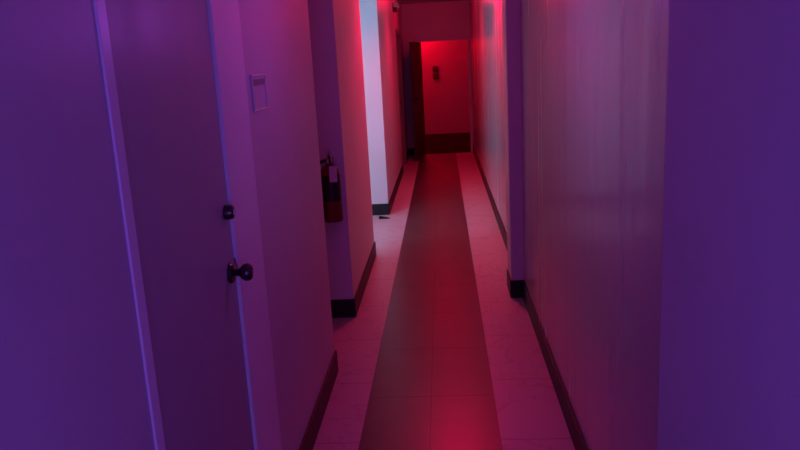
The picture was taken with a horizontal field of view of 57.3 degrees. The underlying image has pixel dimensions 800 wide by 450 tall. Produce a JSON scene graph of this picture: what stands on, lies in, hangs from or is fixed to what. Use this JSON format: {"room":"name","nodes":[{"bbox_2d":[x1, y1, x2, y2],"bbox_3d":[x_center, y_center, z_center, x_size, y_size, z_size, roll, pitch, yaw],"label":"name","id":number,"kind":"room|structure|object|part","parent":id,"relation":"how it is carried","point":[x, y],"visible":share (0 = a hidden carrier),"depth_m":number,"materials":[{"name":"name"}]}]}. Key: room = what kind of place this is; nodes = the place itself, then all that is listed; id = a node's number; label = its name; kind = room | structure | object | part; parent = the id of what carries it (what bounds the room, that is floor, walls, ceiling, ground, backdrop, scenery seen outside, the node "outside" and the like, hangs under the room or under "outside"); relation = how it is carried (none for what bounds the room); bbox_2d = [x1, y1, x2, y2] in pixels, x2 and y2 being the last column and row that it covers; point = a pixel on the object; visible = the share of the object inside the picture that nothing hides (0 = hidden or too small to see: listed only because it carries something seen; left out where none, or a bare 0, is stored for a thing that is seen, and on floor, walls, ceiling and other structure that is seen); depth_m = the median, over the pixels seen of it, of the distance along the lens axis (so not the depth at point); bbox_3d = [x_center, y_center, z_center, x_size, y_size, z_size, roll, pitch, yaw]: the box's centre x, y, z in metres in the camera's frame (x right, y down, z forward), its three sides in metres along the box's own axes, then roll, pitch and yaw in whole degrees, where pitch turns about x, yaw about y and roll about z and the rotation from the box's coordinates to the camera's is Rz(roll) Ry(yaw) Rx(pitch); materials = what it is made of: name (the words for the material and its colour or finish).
{"room":"building corridor","nodes":[
{"label":"building corridor","id":0,"kind":"room"},
{"bbox_2d":[0,0,373,449],"bbox_3d":[-0.654,-0.224,2.739,0.398,2.505,6.562,-2,13,4],"label":"wall","id":1,"kind":"structure","parent":0,"point":[72,373],"depth_m":1.34,"materials":[{"name":"paint"}]},
{"bbox_2d":[93,0,281,449],"bbox_3d":[-0.483,0.133,1.945,0.108,2.140,0.985,-2,13,4],"label":"door","id":2,"kind":"structure","parent":1,"relation":"in","point":[174,75],"depth_m":1.80,"materials":[{"name":"paint"}]},
{"bbox_3d":[-0.518,0.282,1.495,0.015,2.050,0.040,-2,13,4],"label":"hinge casing","id":3,"kind":"part","parent":2,"relation":"part of","materials":[{"name":"white paint"}]},
{"bbox_3d":[-0.452,0.135,2.092,0.061,0.051,0.051,-2,13,4],"label":"knob","id":4,"kind":"part","parent":2,"relation":"part of","materials":[{"name":"brown metal"}]},
{"bbox_3d":[-0.473,0.101,2.293,0.015,2.050,0.292,-2,13,4],"label":"latch casing","id":5,"kind":"part","parent":2,"relation":"part of","materials":[{"name":"white paint"}]},
{"bbox_2d":[250,73,268,111],"bbox_3d":[-0.476,-0.451,2.482,0.008,0.122,0.190,-2,13,4],"label":"sign holder","id":6,"kind":"object","parent":1,"relation":"attached to","point":[257,81],"visible":1,"depth_m":2.48,"materials":[{"name":"grey plastic"}]},
{"bbox_2d":[299,350,337,449],"bbox_3d":[-0.481,0.869,3.278,0.231,0.122,1.277,-2,13,4],"label":"baseboard","id":7,"kind":"structure","parent":1,"relation":"attached to","point":[313,427],"depth_m":3.35,"materials":[{"name":"black plastic"}]},
{"bbox_2d":[320,150,343,222],"bbox_3d":[-0.420,-0.237,4.462,0.130,0.455,0.184,1,13,18],"label":"fire extinguisher","id":8,"kind":"object","parent":1,"relation":"attached to","point":[330,173],"visible":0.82,"depth_m":4.42,"materials":[{"name":"red metal"}]},
{"bbox_2d":[331,242,375,317],"bbox_3d":[-0.448,0.376,5.464,0.409,0.122,1.522,-2,13,4],"label":"baseboard","id":9,"kind":"structure","parent":1,"relation":"attached to","point":[340,308],"depth_m":4.73,"materials":[{"name":"black plastic"}]},
{"bbox_2d":[359,0,388,203],"bbox_3d":[-1.567,-1.292,7.713,2.778,2.505,0.140,-2,13,4],"label":"wall","id":10,"kind":"structure","parent":0,"point":[369,18],"depth_m":7.57,"materials":[{"name":"paint"}]},
{"bbox_2d":[378,0,407,199],"bbox_3d":[-0.129,-1.887,10.013,0.160,2.505,4.760,-2,13,4],"label":"wall","id":11,"kind":"structure","parent":0,"point":[389,20],"depth_m":8.98,"materials":[{"name":"paint"}]},
{"bbox_2d":[372,164,402,214],"bbox_3d":[-1.423,-0.442,9.336,2.789,0.122,2.961,-2,13,4],"label":"baseboard","id":12,"kind":"structure","parent":11,"relation":"attached to","point":[377,209],"depth_m":7.82,"materials":[{"name":"black plastic"}]},
{"bbox_2d":[392,2,398,11],"bbox_3d":[-0.057,-2.957,9.935,0.085,0.116,0.390,-2,13,4],"label":"emergency light","id":13,"kind":"object","parent":11,"relation":"attached to","point":[395,5],"visible":1,"depth_m":9.84,"materials":[{"name":"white plastic"}]},
{"bbox_2d":[395,29,406,171],"bbox_3d":[-0.024,-1.861,10.958,0.125,2.030,0.950,-2,13,4],"label":"door","id":14,"kind":"structure","parent":11,"relation":"in","point":[398,40],"depth_m":11.25,"materials":[{"name":"brown wood"}]},
{"bbox_2d":[398,0,461,3],"bbox_3d":[-0.263,-2.679,7.622,5.700,0.100,17.400,-2,13,4],"label":"ceiling","id":15,"kind":"structure","parent":0,"point":[400,1],"depth_m":11.77,"materials":[{"name":"paint"}]},
{"bbox_2d":[401,0,473,147],"bbox_3d":[0.642,-2.454,12.347,1.440,2.505,0.120,-2,13,4],"label":"wall","id":16,"kind":"structure","parent":0,"point":[447,18],"depth_m":12.10,"materials":[{"name":"paint"}]},
{"bbox_2d":[409,148,414,154],"bbox_3d":[0.248,-1.260,12.574,0.189,0.122,0.011,-2,13,4],"label":"baseboard","id":17,"kind":"structure","parent":16,"relation":"attached to","point":[411,150],"depth_m":12.57,"materials":[{"name":"black plastic"}]},
{"bbox_2d":[409,35,472,160],"bbox_3d":[0.695,-2.080,11.953,0.967,1.945,0.808,-2,13,4],"label":"door","id":18,"kind":"structure","parent":16,"relation":"in","point":[415,47],"depth_m":12.01,"materials":[{"name":"brown wood"}]},
{"bbox_2d":[313,132,574,449],"bbox_3d":[-0.128,-0.190,8.181,5.700,0.001,17.400,-2,13,4],"label":"floor","id":19,"kind":"structure","parent":0,"point":[437,352],"depth_m":4.26,"materials":[{"name":"white stone"}]},
{"bbox_2d":[421,39,469,133],"bbox_3d":[0.905,-3.277,15.945,4.200,2.505,0.600,-2,13,4],"label":"wall","id":20,"kind":"structure","parent":0,"point":[446,98],"depth_m":15.71,"materials":[{"name":"paint"}]},
{"bbox_2d":[433,66,438,78],"bbox_3d":[0.761,-3.256,15.636,0.120,0.275,0.028,-2,13,4],"label":"switch box","id":21,"kind":"object","parent":20,"relation":"attached to","point":[435,68],"visible":1,"depth_m":15.63,"materials":[{"name":"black plastic"}]},
{"bbox_2d":[433,66,437,71],"bbox_3d":[0.757,-3.330,15.623,0.120,0.125,0.020,-2,13,4],"label":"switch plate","id":22,"kind":"object","parent":21,"relation":"attached to","point":[435,68],"depth_m":15.61,"materials":[{"name":"plastic"}]},
{"bbox_2d":[433,73,438,78],"bbox_3d":[0.765,-3.184,15.656,0.120,0.125,0.020,-2,13,4],"label":"switch plate","id":23,"kind":"object","parent":21,"relation":"attached to","point":[435,75],"depth_m":15.65,"materials":[{"name":"black plastic"}]},
{"bbox_2d":[502,0,523,279],"bbox_3d":[0.743,-0.763,4.800,0.095,2.505,0.275,-2,13,4],"label":"pillar","id":24,"kind":"structure","parent":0,"point":[510,9],"depth_m":4.73,"materials":[{"name":"paint"}]},
{"bbox_2d":[469,0,799,449],"bbox_3d":[0.905,-1.008,5.852,0.190,2.505,13.140,-2,13,4],"label":"wall","id":25,"kind":"structure","parent":0,"point":[594,72],"depth_m":1.68,"materials":[{"name":"white paint"}]},
{"bbox_2d":[473,145,587,449],"bbox_3d":[0.916,-0.085,7.184,0.093,0.122,10.955,-2,13,4],"label":"baseboard","id":26,"kind":"structure","parent":25,"relation":"attached to","point":[517,288],"depth_m":3.95,"materials":[{"name":"black plastic"}]}
]}

